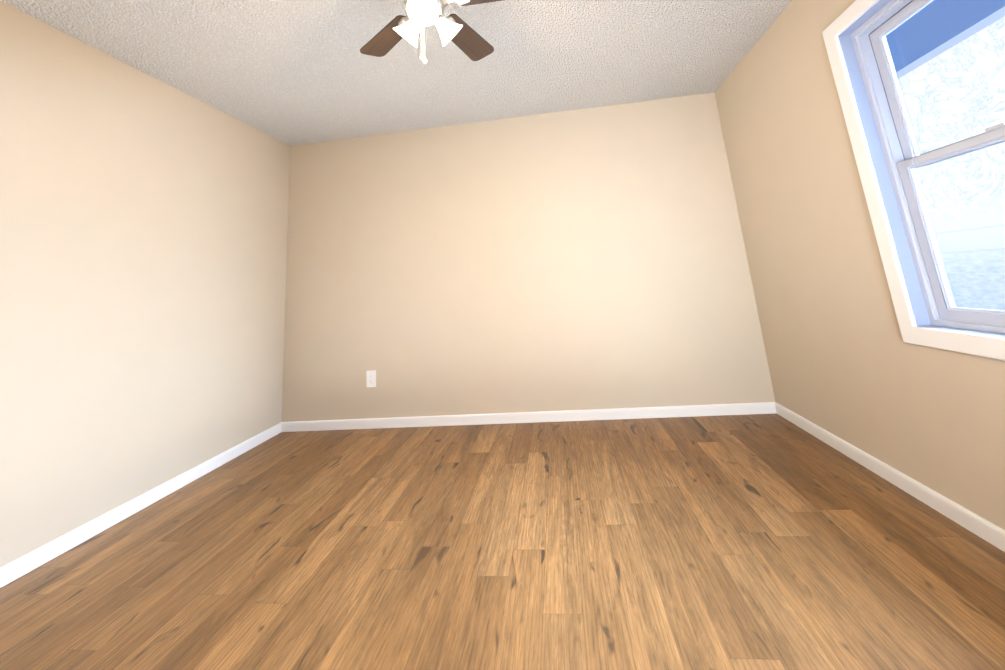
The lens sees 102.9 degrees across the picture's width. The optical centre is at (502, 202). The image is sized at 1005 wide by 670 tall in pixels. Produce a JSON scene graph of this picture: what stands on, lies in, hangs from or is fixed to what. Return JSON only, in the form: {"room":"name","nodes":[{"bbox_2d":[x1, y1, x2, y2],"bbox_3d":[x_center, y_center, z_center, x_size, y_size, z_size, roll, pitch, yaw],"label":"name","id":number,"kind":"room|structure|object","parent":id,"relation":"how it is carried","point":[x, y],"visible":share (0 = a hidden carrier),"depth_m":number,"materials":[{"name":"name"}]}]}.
{"room":"empty bedroom","nodes":[
{"label":"empty bedroom","id":0,"kind":"room"},
{"bbox_2d":[0,0,289,567],"bbox_3d":[-2.216,0.299,1.563,0.140,2.440,3.973,-6,-12,7],"label":"wall","id":1,"kind":"structure","parent":0,"point":[143,234],"depth_m":2.16,"materials":[{"name":"paint"}]},
{"bbox_2d":[0,422,283,587],"bbox_3d":[-2.050,1.449,1.319,0.012,0.071,3.973,-6,-12,7],"label":"baseboard","id":2,"kind":"structure","parent":1,"relation":"attached to","point":[21,566],"depth_m":2.03,"materials":[{"name":"white paint"}]},
{"bbox_2d":[1,0,791,145],"bbox_3d":[-0.382,-1.147,1.593,4.049,0.120,4.253,-6,-12,7],"label":"ceiling","id":3,"kind":"structure","parent":0,"point":[293,72],"depth_m":2.47,"materials":[{"name":"white paint"}]},
{"bbox_2d":[360,0,501,63],"bbox_3d":[-0.275,-0.791,1.582,0.884,0.598,0.917,-6,-12,7],"label":"ceiling fan","id":4,"kind":"object","parent":3,"relation":"hanging from","point":[465,38],"visible":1,"depth_m":1.66,"materials":[{"name":"brown metal"}]},
{"bbox_2d":[0,413,1004,669],"bbox_3d":[-0.187,1.354,1.085,4.049,0.120,4.253,-6,-12,7],"label":"floor","id":5,"kind":"structure","parent":0,"point":[774,541],"depth_m":1.51,"materials":[{"name":"brown wood"}]},
{"bbox_2d":[282,92,774,421],"bbox_3d":[-0.014,0.489,3.341,4.049,2.440,0.140,-6,-12,7],"label":"wall","id":6,"kind":"structure","parent":0,"point":[588,258],"depth_m":3.25,"materials":[{"name":"paint"}]},
{"bbox_2d":[366,370,375,386],"bbox_3d":[-1.058,1.422,3.226,0.078,0.124,0.008,-6,-12,7],"label":"electrical outlet","id":7,"kind":"object","parent":6,"relation":"attached to","point":[370,378],"visible":1,"depth_m":3.23,"materials":[{"name":"white plastic"}]},
{"bbox_2d":[284,402,775,431],"bbox_3d":[0.072,1.632,3.031,3.720,0.071,0.012,-6,-12,7],"label":"baseboard","id":8,"kind":"structure","parent":6,"relation":"attached to","point":[762,407],"depth_m":3.00,"materials":[{"name":"white paint"}]},
{"bbox_2d":[715,0,1004,529],"bbox_3d":[1.647,-0.093,1.116,0.140,2.440,3.973,-6,-12,7],"label":"wall","id":9,"kind":"structure","parent":0,"point":[846,363],"depth_m":2.09,"materials":[{"name":"paint"}]},
{"bbox_2d":[772,402,1004,551],"bbox_3d":[1.662,1.072,0.890,0.012,0.071,3.973,-6,-12,7],"label":"baseboard","id":10,"kind":"structure","parent":9,"relation":"attached to","point":[983,528],"depth_m":1.75,"materials":[{"name":"white paint"}]},
{"bbox_2d":[822,0,1004,360],"bbox_3d":[1.652,-0.229,1.343,0.156,1.475,1.015,-6,-12,7],"label":"window","id":11,"kind":"structure","parent":9,"relation":"in","point":[898,158],"depth_m":1.70,"materials":[{"name":"white plastic"}]},
{"label":"outside","id":12,"kind":"structure","parent":0,"visible":0},
{"bbox_2d":[886,0,1004,78],"bbox_3d":[1.990,-0.990,1.719,0.580,0.260,6.000,-6,-12,7],"label":"roof eave","id":13,"kind":"object","parent":12,"relation":"attached to","point":[913,44],"depth_m":1.95},
{"bbox_2d":[899,16,1004,310],"bbox_3d":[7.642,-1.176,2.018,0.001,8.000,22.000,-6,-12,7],"label":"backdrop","id":14,"kind":"structure","parent":12,"point":[935,132],"depth_m":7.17,"materials":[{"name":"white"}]}
]}

